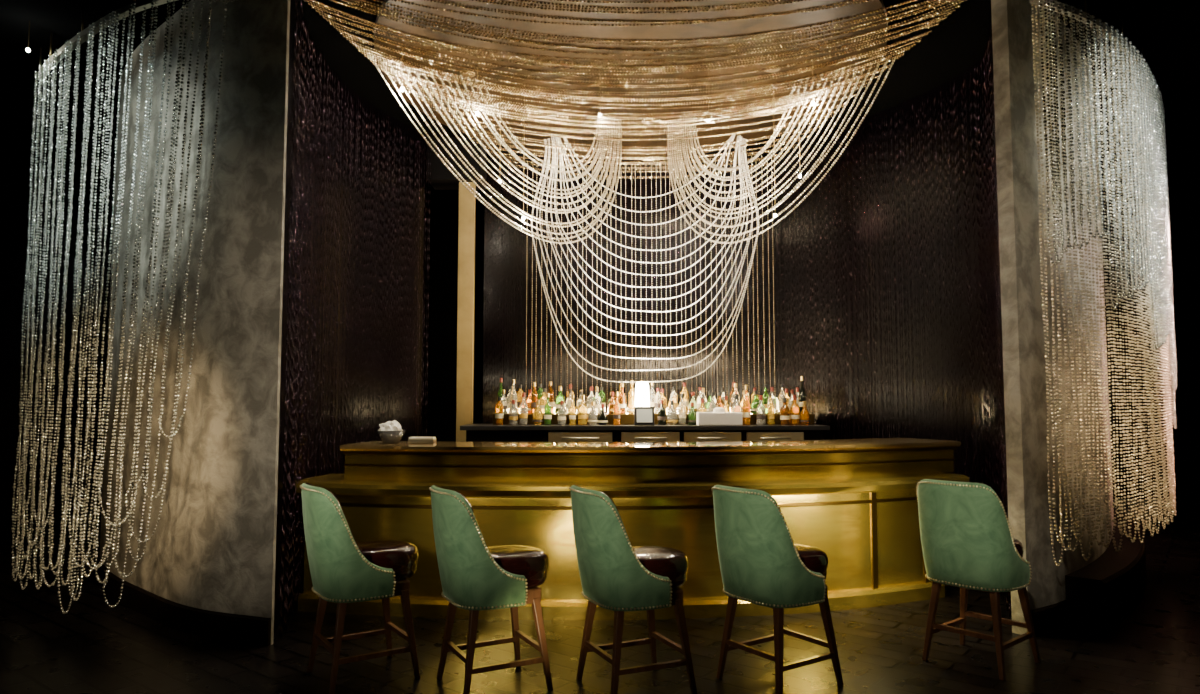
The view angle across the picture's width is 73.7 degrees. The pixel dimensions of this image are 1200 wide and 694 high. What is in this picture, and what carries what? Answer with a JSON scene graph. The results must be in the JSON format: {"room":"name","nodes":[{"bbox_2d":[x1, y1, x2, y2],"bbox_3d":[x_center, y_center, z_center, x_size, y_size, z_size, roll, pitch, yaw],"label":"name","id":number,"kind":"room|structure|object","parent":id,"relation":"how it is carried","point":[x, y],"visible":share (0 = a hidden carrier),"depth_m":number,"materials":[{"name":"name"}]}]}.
{"room":"cocktail bar","nodes":[
{"label":"cocktail bar","id":0,"kind":"room"},
{"bbox_2d":[0,156,113,529],"bbox_3d":[-6.550,-0.300,4.780,0.100,4.050,13.500,0,-4,0],"label":"wall","id":1,"kind":"structure","parent":0,"point":[14,176],"depth_m":9.38,"materials":[{"name":"black paint"}]},
{"bbox_2d":[100,0,289,644],"bbox_3d":[-3.531,-0.192,6.411,0.616,4.050,4.624,3,-5,-37],"label":"wall","id":2,"kind":"structure","parent":0,"point":[212,546],"depth_m":4.97,"materials":[{"name":"paint"}]},
{"bbox_2d":[95,545,270,645],"bbox_3d":[-3.547,1.753,6.268,0.623,0.150,4.647,3,-5,-37],"label":"baseboard","id":3,"kind":"structure","parent":2,"relation":"attached to","point":[256,630],"depth_m":4.86,"materials":[{"name":"black wood"}]},
{"bbox_2d":[274,0,424,632],"bbox_3d":[-1.999,-0.198,6.322,0.328,4.050,3.048,0,-4,4],"label":"wall","id":4,"kind":"structure","parent":0,"point":[405,128],"depth_m":6.76,"materials":[{"name":"black"}]},
{"bbox_2d":[279,0,430,638],"bbox_3d":[-1.932,-0.167,6.316,0.326,4.047,3.006,0,-4,4],"label":"curtain","id":5,"kind":"object","parent":4,"relation":"hanging from","point":[302,53],"visible":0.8,"depth_m":6.00,"materials":[{"name":"metal"}]},
{"bbox_2d":[0,499,1199,693],"bbox_3d":[0.750,1.771,4.643,14.500,0.100,13.500,0,-4,0],"label":"floor","id":6,"kind":"structure","parent":0,"point":[95,647],"depth_m":4.53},
{"bbox_2d":[300,483,419,693],"bbox_3d":[-1.235,1.194,4.126,0.600,0.987,0.501,3,-5,-34],"label":"bar stool","id":7,"kind":"object","parent":6,"relation":"on","point":[343,570],"visible":1,"depth_m":3.93,"materials":[{"name":"green fabric"}]},
{"bbox_2d":[456,182,475,441],"bbox_3d":[-1.355,0.132,8.049,0.160,3.620,0.080,0,-4,0],"label":"pillar","id":8,"kind":"structure","parent":6,"relation":"on","point":[466,216],"depth_m":8.04,"materials":[{"name":"gold metal"}]},
{"bbox_2d":[429,485,552,693],"bbox_3d":[-0.545,1.185,3.987,0.600,0.987,0.501,2,-4,-28],"label":"bar stool","id":9,"kind":"object","parent":6,"relation":"on","point":[475,576],"visible":1,"depth_m":3.79,"materials":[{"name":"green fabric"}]},
{"bbox_2d":[296,438,969,619],"bbox_3d":[0.319,1.232,5.632,4.775,1.105,1.144,0,-4,-6],"label":"bar counter","id":10,"kind":"object","parent":6,"relation":"on","point":[855,501],"depth_m":5.34,"materials":[{"name":"gold metal"}]},
{"bbox_2d":[377,420,405,443],"bbox_3d":[-1.480,0.599,5.673,0.200,0.164,0.200,0,-4,0],"label":"bowl","id":11,"kind":"object","parent":10,"relation":"on","point":[390,432],"visible":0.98,"depth_m":5.62,"materials":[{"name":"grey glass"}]},
{"bbox_2d":[408,437,435,443],"bbox_3d":[-1.250,0.656,5.629,0.180,0.045,0.100,0,-4,0],"label":"tray","id":12,"kind":"object","parent":10,"relation":"on","point":[412,440],"visible":1,"depth_m":5.58,"materials":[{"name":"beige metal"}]},
{"bbox_2d":[340,438,960,451],"bbox_3d":[0.450,0.708,5.769,4.492,0.040,0.970,0,-4,-6],"label":"countertop","id":13,"kind":"structure","parent":10,"relation":"on","point":[874,443],"depth_m":5.44,"materials":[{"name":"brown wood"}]},
{"bbox_2d":[569,485,696,693],"bbox_3d":[0.154,1.183,3.967,0.600,0.987,0.501,2,-4,-24],"label":"bar stool","id":14,"kind":"object","parent":6,"relation":"on","point":[618,576],"visible":1,"depth_m":3.78,"materials":[{"name":"green fabric"}]},
{"bbox_2d":[460,413,829,441],"bbox_3d":[0.400,1.263,7.414,3.300,1.280,0.678,0,-4,0],"label":"bar","id":15,"kind":"object","parent":6,"relation":"on","point":[626,431],"visible":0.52,"depth_m":7.13,"materials":[{"name":"black paint"}]},
{"bbox_2d":[495,397,503,424],"bbox_3d":[-0.930,0.591,7.396,0.077,0.258,0.077,0,-4,0],"label":"bottle","id":16,"kind":"object","parent":15,"relation":"on","point":[499,415],"visible":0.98,"depth_m":7.37,"materials":[{"name":"orange glass"}]},
{"bbox_2d":[501,390,507,413],"bbox_3d":[-0.910,0.516,7.547,0.076,0.227,0.076,0,-4,0],"label":"bottle","id":17,"kind":"object","parent":15,"relation":"on","point":[503,398],"visible":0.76,"depth_m":7.52,"materials":[{"name":"white"}]},
{"bbox_2d":[509,400,517,424],"bbox_3d":[-0.800,0.604,7.391,0.086,0.232,0.086,0,-4,0],"label":"bottle","id":18,"kind":"object","parent":15,"relation":"on","point":[513,412],"visible":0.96,"depth_m":7.36,"materials":[{"name":"white"}]},
{"bbox_2d":[510,379,516,407],"bbox_3d":[-0.814,0.468,7.547,0.068,0.324,0.068,0,-4,0],"label":"bottle","id":19,"kind":"object","parent":15,"relation":"on","point":[513,396],"visible":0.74,"depth_m":7.53,"materials":[{"name":"white"}]},
{"bbox_2d":[517,385,522,413],"bbox_3d":[-0.761,0.499,7.664,0.073,0.278,0.073,0,-4,0],"label":"bottle","id":20,"kind":"object","parent":15,"relation":"on","point":[519,393],"visible":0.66,"depth_m":7.63,"materials":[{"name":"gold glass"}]},
{"bbox_2d":[519,393,527,424],"bbox_3d":[-0.705,0.572,7.388,0.078,0.295,0.078,0,-4,0],"label":"bottle","id":21,"kind":"object","parent":15,"relation":"on","point":[523,415],"visible":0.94,"depth_m":7.36,"materials":[{"name":"white"}]},
{"bbox_2d":[526,389,531,413],"bbox_3d":[-0.671,0.522,7.662,0.097,0.232,0.097,0,-4,0],"label":"bottle","id":22,"kind":"object","parent":15,"relation":"on","point":[528,400],"visible":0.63,"depth_m":7.63,"materials":[{"name":"orange"}]},
{"bbox_2d":[531,382,537,413],"bbox_3d":[-0.618,0.482,7.546,0.066,0.296,0.066,0,-4,0],"label":"bottle","id":23,"kind":"object","parent":15,"relation":"on","point":[534,396],"visible":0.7,"depth_m":7.52,"materials":[{"name":"brown glass"}]},
{"bbox_2d":[532,400,542,424],"bbox_3d":[-0.575,0.605,7.405,0.102,0.232,0.102,0,-4,0],"label":"bottle","id":24,"kind":"object","parent":15,"relation":"on","point":[537,416],"visible":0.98,"depth_m":7.37,"materials":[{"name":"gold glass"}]},
{"bbox_2d":[540,388,546,413],"bbox_3d":[-0.526,0.509,7.544,0.088,0.241,0.088,0,-4,0],"label":"bottle","id":25,"kind":"object","parent":15,"relation":"on","point":[543,398],"visible":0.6,"depth_m":7.51,"materials":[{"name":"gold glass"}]},
{"bbox_2d":[544,393,551,424],"bbox_3d":[-0.483,0.575,7.402,0.071,0.292,0.071,0,-4,0],"label":"bottle","id":26,"kind":"object","parent":15,"relation":"on","point":[547,409],"visible":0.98,"depth_m":7.37,"materials":[{"name":"green glass"}]},
{"bbox_2d":[547,381,553,413],"bbox_3d":[-0.474,0.483,7.665,0.076,0.309,0.076,0,-4,0],"label":"bottle","id":27,"kind":"object","parent":15,"relation":"on","point":[550,391],"visible":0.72,"depth_m":7.64,"materials":[{"name":"brown"}]},
{"bbox_2d":[555,386,564,413],"bbox_3d":[-0.376,0.499,7.546,0.090,0.261,0.090,0,-4,0],"label":"bottle","id":28,"kind":"object","parent":15,"relation":"on","point":[559,397],"visible":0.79,"depth_m":7.52,"materials":[{"name":"green glass"}]},
{"bbox_2d":[557,400,565,424],"bbox_3d":[-0.353,0.608,7.410,0.082,0.226,0.082,0,-4,0],"label":"bottle","id":29,"kind":"object","parent":15,"relation":"on","point":[561,418],"visible":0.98,"depth_m":7.38,"materials":[{"name":"white"}]},
{"bbox_2d":[566,389,571,413],"bbox_3d":[-0.280,0.511,7.543,0.077,0.236,0.077,0,-4,0],"label":"bottle","id":30,"kind":"object","parent":15,"relation":"on","point":[568,401],"visible":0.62,"depth_m":7.51,"materials":[{"name":"white"}]},
{"bbox_2d":[569,395,575,424],"bbox_3d":[-0.253,0.582,7.403,0.065,0.278,0.065,0,-4,0],"label":"bottle","id":31,"kind":"object","parent":15,"relation":"on","point":[572,411],"visible":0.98,"depth_m":7.38,"materials":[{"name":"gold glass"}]},
{"bbox_2d":[578,395,587,424],"bbox_3d":[-0.158,0.583,7.407,0.091,0.277,0.091,0,-4,0],"label":"bottle","id":32,"kind":"object","parent":15,"relation":"on","point":[582,409],"visible":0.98,"depth_m":7.37,"materials":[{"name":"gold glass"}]},
{"bbox_2d":[587,387,593,413],"bbox_3d":[-0.080,0.508,7.663,0.086,0.259,0.086,0,-4,0],"label":"bottle","id":33,"kind":"object","parent":15,"relation":"on","point":[590,397],"visible":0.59,"depth_m":7.63,"materials":[{"name":"white"}]},
{"bbox_2d":[588,401,597,424],"bbox_3d":[-0.066,0.612,7.397,0.092,0.217,0.092,0,-4,0],"label":"bottle","id":34,"kind":"object","parent":15,"relation":"on","point":[592,417],"visible":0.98,"depth_m":7.36,"materials":[{"name":"white"}]},
{"bbox_2d":[592,387,600,413],"bbox_3d":[-0.030,0.502,7.541,0.085,0.255,0.085,0,-4,0],"label":"bottle","id":35,"kind":"object","parent":15,"relation":"on","point":[596,398],"visible":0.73,"depth_m":7.50,"materials":[{"name":"white"}]},
{"bbox_2d":[598,404,607,424],"bbox_3d":[0.026,0.624,7.400,0.092,0.193,0.092,0,-4,0],"label":"bottle","id":36,"kind":"object","parent":15,"relation":"on","point":[602,418],"visible":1,"depth_m":7.37,"materials":[{"name":"black"}]},
{"bbox_2d":[608,392,615,413],"bbox_3d":[0.120,0.526,7.544,0.094,0.207,0.094,0,-4,0],"label":"bottle","id":37,"kind":"object","parent":15,"relation":"on","point":[612,401],"visible":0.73,"depth_m":7.51,"materials":[{"name":"brown"}]},
{"bbox_2d":[613,392,619,424],"bbox_3d":[0.156,0.567,7.400,0.065,0.306,0.065,0,-4,0],"label":"bottle","id":38,"kind":"object","parent":15,"relation":"on","point":[616,410],"visible":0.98,"depth_m":7.37,"materials":[{"name":"orange glass"}]},
{"bbox_2d":[619,383,625,413],"bbox_3d":[0.212,0.485,7.541,0.070,0.288,0.070,0,-4,0],"label":"bottle","id":39,"kind":"object","parent":15,"relation":"on","point":[622,398],"visible":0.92,"depth_m":7.51,"materials":[{"name":"brown"}]},
{"bbox_2d":[628,392,634,413],"bbox_3d":[0.304,0.526,7.542,0.089,0.208,0.089,0,-4,0],"label":"bottle","id":40,"kind":"object","parent":15,"relation":"on","point":[631,404],"visible":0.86,"depth_m":7.51,"materials":[{"name":"clear glass"}]},
{"bbox_2d":[635,382,649,406],"bbox_3d":[0.390,0.519,7.382,0.140,0.400,0.140,0,-4,0],"label":"table lamp","id":41,"kind":"object","parent":15,"relation":"on","point":[642,399],"visible":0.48,"depth_m":7.33,"materials":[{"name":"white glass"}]},
{"bbox_2d":[634,407,654,425],"bbox_3d":[0.400,0.624,7.228,0.180,0.170,0.112,0,-4,0],"label":"picture frame","id":42,"kind":"object","parent":15,"relation":"on","point":[643,416],"visible":1,"depth_m":7.19,"materials":[{"name":"black plastic"}]},
{"bbox_2d":[460,424,829,429],"bbox_3d":[0.400,0.745,7.457,3.300,0.040,0.660,0,-4,0],"label":"countertop","id":43,"kind":"structure","parent":15,"relation":"on","point":[470,426],"depth_m":7.13,"materials":[{"name":"black plastic"}]},
{"bbox_2d":[649,381,655,413],"bbox_3d":[0.501,0.483,7.665,0.077,0.310,0.077,0,-4,0],"label":"bottle","id":44,"kind":"object","parent":15,"relation":"on","point":[652,392],"visible":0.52,"depth_m":7.63,"materials":[{"name":"white"}]},
{"bbox_2d":[654,388,660,413],"bbox_3d":[0.546,0.508,7.541,0.068,0.244,0.068,0,-4,0],"label":"bottle","id":45,"kind":"object","parent":15,"relation":"on","point":[657,398],"visible":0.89,"depth_m":7.51,"materials":[{"name":"white"}]},
{"bbox_2d":[657,400,665,424],"bbox_3d":[0.571,0.603,7.387,0.080,0.233,0.080,0,-4,0],"label":"bottle","id":46,"kind":"object","parent":15,"relation":"on","point":[661,416],"visible":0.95,"depth_m":7.36,"materials":[{"name":"black"}]},
{"bbox_2d":[667,401,677,424],"bbox_3d":[0.666,0.607,7.388,0.104,0.225,0.104,0,-4,0],"label":"bottle","id":47,"kind":"object","parent":15,"relation":"on","point":[672,418],"visible":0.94,"depth_m":7.35,"materials":[{"name":"white"}]},
{"bbox_2d":[670,387,677,412],"bbox_3d":[0.696,0.503,7.542,0.072,0.253,0.072,0,-4,0],"label":"bottle","id":48,"kind":"object","parent":15,"relation":"on","point":[673,397],"visible":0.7,"depth_m":7.52,"materials":[{"name":"white"}]},
{"bbox_2d":[679,393,685,424],"bbox_3d":[0.761,0.575,7.393,0.069,0.290,0.069,0,-4,0],"label":"bottle","id":49,"kind":"object","parent":15,"relation":"on","point":[682,407],"visible":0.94,"depth_m":7.37,"materials":[{"name":"white"}]},
{"bbox_2d":[680,383,687,413],"bbox_3d":[0.796,0.483,7.542,0.075,0.293,0.075,0,-4,0],"label":"bottle","id":50,"kind":"object","parent":15,"relation":"on","point":[684,391],"visible":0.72,"depth_m":7.51,"materials":[{"name":"glass"}]},
{"bbox_2d":[687,402,696,424],"bbox_3d":[0.856,0.617,7.410,0.099,0.207,0.099,0,-4,0],"label":"bottle","id":51,"kind":"object","parent":15,"relation":"on","point":[691,418],"visible":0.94,"depth_m":7.37,"materials":[{"name":"green glass"}]},
{"bbox_2d":[688,392,696,412],"bbox_3d":[0.891,0.534,7.662,0.101,0.207,0.101,0,-4,0],"label":"bottle","id":52,"kind":"object","parent":15,"relation":"on","point":[692,393],"visible":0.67,"depth_m":7.64,"materials":[{"name":"white"}]},
{"bbox_2d":[697,387,703,411],"bbox_3d":[0.946,0.504,7.544,0.070,0.252,0.070,0,-4,0],"label":"bottle","id":53,"kind":"object","parent":15,"relation":"on","point":[700,396],"visible":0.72,"depth_m":7.52,"materials":[{"name":"white"}]},
{"bbox_2d":[709,392,715,411],"bbox_3d":[1.040,0.569,7.384,0.070,0.302,0.070,0,-4,0],"label":"bottle","id":54,"kind":"object","parent":15,"relation":"on","point":[712,405],"visible":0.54,"depth_m":7.37,"materials":[{"name":"white"}]},
{"bbox_2d":[696,407,742,425],"bbox_3d":[1.080,0.627,7.244,0.400,0.166,0.140,0,-4,0],"label":"box","id":55,"kind":"object","parent":15,"relation":"on","point":[718,417],"visible":1,"depth_m":7.17,"materials":[{"name":"white paper"}]},
{"bbox_2d":[732,383,739,405],"bbox_3d":[1.280,0.485,7.547,0.077,0.289,0.077,0,-4,0],"label":"bottle","id":56,"kind":"object","parent":15,"relation":"on","point":[735,384],"visible":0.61,"depth_m":7.53,"materials":[{"name":"white"}]},
{"bbox_2d":[732,394,741,411],"bbox_3d":[1.265,0.576,7.396,0.091,0.288,0.091,0,-4,0],"label":"bottle","id":57,"kind":"object","parent":15,"relation":"on","point":[736,407],"visible":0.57,"depth_m":7.37,"materials":[{"name":"white"}]},
{"bbox_2d":[743,385,750,424],"bbox_3d":[1.357,0.535,7.414,0.073,0.372,0.073,0,-4,0],"label":"bottle","id":58,"kind":"object","parent":15,"relation":"on","point":[746,403],"visible":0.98,"depth_m":7.38,"materials":[{"name":"orange glass"}]},
{"bbox_2d":[751,390,758,413],"bbox_3d":[1.472,0.520,7.545,0.101,0.220,0.101,0,-4,0],"label":"bottle","id":59,"kind":"object","parent":15,"relation":"on","point":[755,402],"visible":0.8,"depth_m":7.52,"materials":[{"name":"green glass"}]},
{"bbox_2d":[756,395,765,424],"bbox_3d":[1.487,0.582,7.384,0.088,0.274,0.088,0,-4,0],"label":"bottle","id":60,"kind":"object","parent":15,"relation":"on","point":[761,410],"visible":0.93,"depth_m":7.35,"materials":[{"name":"white"}]},
{"bbox_2d":[763,384,767,413],"bbox_3d":[1.588,0.496,7.664,0.065,0.283,0.065,0,-4,0],"label":"bottle","id":61,"kind":"object","parent":15,"relation":"on","point":[765,396],"visible":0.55,"depth_m":7.64,"materials":[{"name":"green glass"}]},
{"bbox_2d":[767,392,774,424],"bbox_3d":[1.579,0.570,7.398,0.067,0.300,0.067,0,-4,0],"label":"bottle","id":62,"kind":"object","parent":15,"relation":"on","point":[770,409],"visible":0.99,"depth_m":7.37,"materials":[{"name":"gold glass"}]},
{"bbox_2d":[767,387,776,413],"bbox_3d":[1.622,0.503,7.544,0.088,0.252,0.088,0,-4,0],"label":"bottle","id":63,"kind":"object","parent":15,"relation":"on","point":[774,400],"visible":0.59,"depth_m":7.52,"materials":[{"name":"white"}]},
{"bbox_2d":[779,384,784,413],"bbox_3d":[1.718,0.490,7.548,0.066,0.279,0.066,0,-4,0],"label":"bottle","id":64,"kind":"object","parent":15,"relation":"on","point":[781,395],"visible":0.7,"depth_m":7.53,"materials":[{"name":"white"}]},
{"bbox_2d":[780,397,789,424],"bbox_3d":[1.709,0.593,7.389,0.090,0.253,0.090,0,-4,0],"label":"bottle","id":65,"kind":"object","parent":15,"relation":"on","point":[784,411],"visible":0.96,"depth_m":7.36,"materials":[{"name":"brown glass"}]},
{"bbox_2d":[790,395,799,424],"bbox_3d":[1.804,0.582,7.411,0.091,0.279,0.091,0,-4,0],"label":"bottle","id":66,"kind":"object","parent":15,"relation":"on","point":[794,408],"visible":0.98,"depth_m":7.37,"materials":[{"name":"orange glass"}]},
{"bbox_2d":[799,376,805,412],"bbox_3d":[1.910,0.452,7.551,0.071,0.356,0.071,0,-4,0],"label":"bottle","id":67,"kind":"object","parent":15,"relation":"on","point":[802,394],"visible":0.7,"depth_m":7.53,"materials":[{"name":"black glass"}]},
{"bbox_2d":[800,401,809,424],"bbox_3d":[1.896,0.611,7.409,0.100,0.220,0.100,0,-4,0],"label":"bottle","id":68,"kind":"object","parent":15,"relation":"on","point":[804,415],"visible":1,"depth_m":7.37,"materials":[{"name":"orange glass"}]},
{"bbox_2d":[711,485,843,693],"bbox_3d":[0.880,1.187,4.026,0.600,0.987,0.501,3,-5,-34],"label":"bar stool","id":69,"kind":"object","parent":6,"relation":"on","point":[761,564],"visible":1,"depth_m":3.84,"materials":[{"name":"green fabric"}]},
{"bbox_2d":[916,479,1040,680],"bbox_3d":[2.045,1.208,4.345,0.600,0.987,0.501,3,-5,-40],"label":"bar stool","id":70,"kind":"object","parent":6,"relation":"on","point":[967,541],"visible":1,"depth_m":4.17,"materials":[{"name":"green fabric"}]},
{"bbox_2d":[1065,510,1146,630],"bbox_3d":[4.316,1.715,6.831,0.655,0.300,4.549,-2,-4,29],"label":"plinth","id":71,"kind":"object","parent":6,"relation":"on","point":[1102,593],"visible":0.69,"depth_m":5.14,"materials":[{"name":"black wood"}]},
{"bbox_2d":[0,0,1199,217],"bbox_3d":[0.750,-2.370,4.917,14.500,0.100,13.500,0,-4,0],"label":"ceiling","id":72,"kind":"structure","parent":0,"point":[1168,31],"depth_m":6.38,"materials":[{"name":"black"}]},
{"bbox_2d":[36,0,176,80],"bbox_3d":[-3.219,-2.173,5.250,2.483,0.250,0.195,-3,-5,34],"label":"rail","id":73,"kind":"object","parent":72,"relation":"attached to","point":[139,4],"visible":0.67,"depth_m":5.19,"materials":[{"name":"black metal"}]},
{"bbox_2d":[11,0,226,613],"bbox_3d":[-3.223,-0.215,5.072,2.443,3.702,0.223,-2,-5,33],"label":"curtain","id":74,"kind":"object","parent":73,"relation":"hanging from","point":[30,274],"visible":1,"depth_m":4.93,"materials":[{"name":"silver glass"}]},
{"bbox_2d":[427,137,485,189],"bbox_3d":[-1.470,-1.884,8.243,0.540,0.430,0.400,0,-4,0],"label":"lintel","id":75,"kind":"object","parent":72,"relation":"attached to","point":[441,178],"visible":0.79,"depth_m":8.05,"materials":[{"name":"black paint"}]},
{"bbox_2d":[374,0,887,159],"bbox_3d":[0.220,-2.192,6.459,3.900,0.048,4.400,0,-4,0],"label":"chandelier","id":76,"kind":"object","parent":72,"relation":"attached to","point":[739,26],"visible":0.48,"depth_m":6.04,"materials":[{"name":"gold metal"}]},
{"bbox_2d":[304,0,965,178],"bbox_3d":[0.183,-1.844,5.896,4.447,0.462,4.940,0,-4,0],"label":"canopy","id":77,"kind":"object","parent":72,"relation":"hanging from","point":[765,3],"visible":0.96,"depth_m":5.30,"materials":[{"name":"gold metal"}]},
{"bbox_2d":[371,58,621,243],"bbox_3d":[-0.706,-1.451,6.328,2.255,1.189,0.138,3,-5,-36],"label":"swag","id":78,"kind":"object","parent":77,"relation":"hanging from","point":[597,171],"visible":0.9,"depth_m":6.39,"materials":[{"name":"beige glass"}]},
{"bbox_2d":[531,141,757,382],"bbox_3d":[0.424,-0.822,7.551,2.153,2.317,0.014,0,-4,0],"label":"bead strand","id":79,"kind":"object","parent":77,"relation":"hanging from","point":[546,141],"visible":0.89,"depth_m":7.51,"materials":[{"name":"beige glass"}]},
{"bbox_2d":[531,139,758,370],"bbox_3d":[0.427,-0.876,7.542,2.161,2.209,0.014,0,-4,0],"label":"bead strand","id":80,"kind":"object","parent":77,"relation":"hanging from","point":[544,139],"visible":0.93,"depth_m":7.51,"materials":[{"name":"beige glass"}]},
{"bbox_2d":[559,138,731,224],"bbox_3d":[0.421,-1.557,7.443,1.642,0.864,0.014,0,-4,0],"label":"bead strand","id":81,"kind":"object","parent":77,"relation":"hanging from","point":[559,138],"visible":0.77,"depth_m":7.43,"materials":[{"name":"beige glass"}]},
{"bbox_2d":[539,139,752,347],"bbox_3d":[0.435,-0.983,7.526,2.016,1.998,0.014,0,-4,0],"label":"bead strand","id":82,"kind":"object","parent":77,"relation":"hanging from","point":[548,139],"visible":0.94,"depth_m":7.49,"materials":[{"name":"clear glass"}]},
{"bbox_2d":[558,135,734,238],"bbox_3d":[0.428,-1.496,7.451,1.670,0.984,0.014,0,-4,0],"label":"bead strand","id":83,"kind":"object","parent":77,"relation":"hanging from","point":[734,135],"visible":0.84,"depth_m":7.43,"materials":[{"name":"clear glass"}]},
{"bbox_2d":[546,138,747,324],"bbox_3d":[0.443,-1.094,7.509,1.902,1.778,0.014,0,-4,0],"label":"bead strand","id":84,"kind":"object","parent":77,"relation":"hanging from","point":[551,138],"visible":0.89,"depth_m":7.48,"materials":[{"name":"clear glass"}]},
{"bbox_2d":[536,139,758,358],"bbox_3d":[0.449,-0.931,7.534,2.102,2.100,0.014,0,-4,0],"label":"bead strand","id":85,"kind":"object","parent":77,"relation":"hanging from","point":[547,139],"visible":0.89,"depth_m":7.50,"materials":[{"name":"clear glass"}]},
{"bbox_2d":[550,139,744,311],"bbox_3d":[0.447,-1.151,7.500,1.832,1.664,0.014,0,-4,0],"label":"bead strand","id":86,"kind":"object","parent":77,"relation":"hanging from","point":[553,139],"visible":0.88,"depth_m":7.47,"materials":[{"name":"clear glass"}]},
{"bbox_2d":[553,137,741,287],"bbox_3d":[0.447,-1.266,7.484,1.789,1.438,0.014,0,-4,0],"label":"bead strand","id":87,"kind":"object","parent":77,"relation":"hanging from","point":[553,137],"visible":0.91,"depth_m":7.46,"materials":[{"name":"clear glass"}]},
{"bbox_2d":[556,136,738,275],"bbox_3d":[0.444,-1.322,7.476,1.717,1.329,0.014,0,-4,0],"label":"bead strand","id":88,"kind":"object","parent":77,"relation":"hanging from","point":[737,136],"visible":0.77,"depth_m":7.45,"materials":[{"name":"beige glass"}]},
{"bbox_2d":[554,137,742,299],"bbox_3d":[0.454,-1.210,7.492,1.768,1.550,0.014,0,-4,0],"label":"bead strand","id":89,"kind":"object","parent":77,"relation":"hanging from","point":[555,137],"visible":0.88,"depth_m":7.46,"materials":[{"name":"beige glass"}]},
{"bbox_2d":[556,135,740,250],"bbox_3d":[0.451,-1.438,7.459,1.736,1.100,0.014,0,-4,0],"label":"bead strand","id":90,"kind":"object","parent":77,"relation":"hanging from","point":[739,135],"visible":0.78,"depth_m":7.44,"materials":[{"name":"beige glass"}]},
{"bbox_2d":[545,138,752,335],"bbox_3d":[0.460,-1.041,7.517,1.952,1.882,0.014,0,-4,0],"label":"bead strand","id":91,"kind":"object","parent":77,"relation":"hanging from","point":[743,138],"visible":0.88,"depth_m":7.49,"materials":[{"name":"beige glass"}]},
{"bbox_2d":[557,136,740,262],"bbox_3d":[0.454,-1.380,7.468,1.729,1.213,0.014,0,-4,0],"label":"bead strand","id":92,"kind":"object","parent":77,"relation":"hanging from","point":[739,136],"visible":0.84,"depth_m":7.44,"materials":[{"name":"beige glass"}]},
{"bbox_2d":[565,134,733,197],"bbox_3d":[0.449,-1.682,7.427,1.603,0.614,0.013,0,-4,0],"label":"bead strand","id":93,"kind":"object","parent":77,"relation":"hanging from","point":[733,134],"visible":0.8,"depth_m":7.42,"materials":[{"name":"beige glass"}]},
{"bbox_2d":[564,134,735,211],"bbox_3d":[0.453,-1.616,7.435,1.624,0.746,0.014,0,-4,0],"label":"bead strand","id":94,"kind":"object","parent":77,"relation":"hanging from","point":[735,134],"visible":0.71,"depth_m":7.42,"materials":[{"name":"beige glass"}]},
{"bbox_2d":[667,60,894,243],"bbox_3d":[1.345,-1.450,6.342,2.015,1.189,0.150,-3,-5,42],"label":"swag","id":95,"kind":"object","parent":77,"relation":"hanging from","point":[678,145],"visible":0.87,"depth_m":6.40,"materials":[{"name":"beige glass"}]},
{"bbox_2d":[526,156,774,405],"bbox_3d":[0.506,-0.671,8.256,2.515,2.574,0.224,0,-4,3],"label":"curtain","id":96,"kind":"object","parent":72,"relation":"hanging from","point":[751,156],"visible":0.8,"depth_m":8.27,"materials":[{"name":"gold metal"}]},
{"bbox_2d":[1029,0,1155,102],"bbox_3d":[3.967,-2.120,6.045,0.294,0.250,3.683,-4,-5,44],"label":"rail","id":97,"kind":"object","parent":72,"relation":"attached to","point":[1076,11],"visible":0.2,"depth_m":5.07,"materials":[{"name":"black metal"}]},
{"bbox_2d":[1031,1,1175,565],"bbox_3d":[3.967,-0.332,5.926,0.282,3.356,3.698,-4,-5,44],"label":"curtain","id":98,"kind":"object","parent":97,"relation":"hanging from","point":[1164,349],"visible":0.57,"depth_m":5.00,"materials":[{"name":"silver glass"}]},
{"bbox_2d":[482,16,1011,619],"bbox_3d":[1.322,-0.121,7.473,5.224,4.050,1.867,-3,-5,40],"label":"wall","id":99,"kind":"structure","parent":0,"point":[818,194],"depth_m":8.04,"materials":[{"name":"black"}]},
{"bbox_2d":[421,218,1161,498],"bbox_3d":[0.750,0.150,11.565,14.500,4.050,0.100,0,-4,0],"label":"wall","id":100,"kind":"structure","parent":0,"point":[440,407],"depth_m":11.52,"materials":[{"name":"black paint"}]},
{"bbox_2d":[991,0,1113,634],"bbox_3d":[4.002,-0.162,6.859,0.587,4.050,4.840,-2,-4,32],"label":"wall","id":101,"kind":"structure","parent":0,"point":[1023,337],"depth_m":5.06,"materials":[{"name":"paint"}]},
{"bbox_2d":[1031,600,1070,635],"bbox_3d":[2.773,1.664,4.917,0.456,0.150,0.028,3,-5,-36],"label":"baseboard","id":102,"kind":"structure","parent":101,"relation":"attached to","point":[1049,618],"depth_m":4.89,"materials":[{"name":"black wood"}]},
{"bbox_2d":[1155,202,1199,505],"bbox_3d":[8.050,-0.300,4.780,0.100,4.050,13.500,0,-4,0],"label":"wall","id":103,"kind":"structure","parent":0,"point":[1184,221],"depth_m":10.89,"materials":[{"name":"black paint"}]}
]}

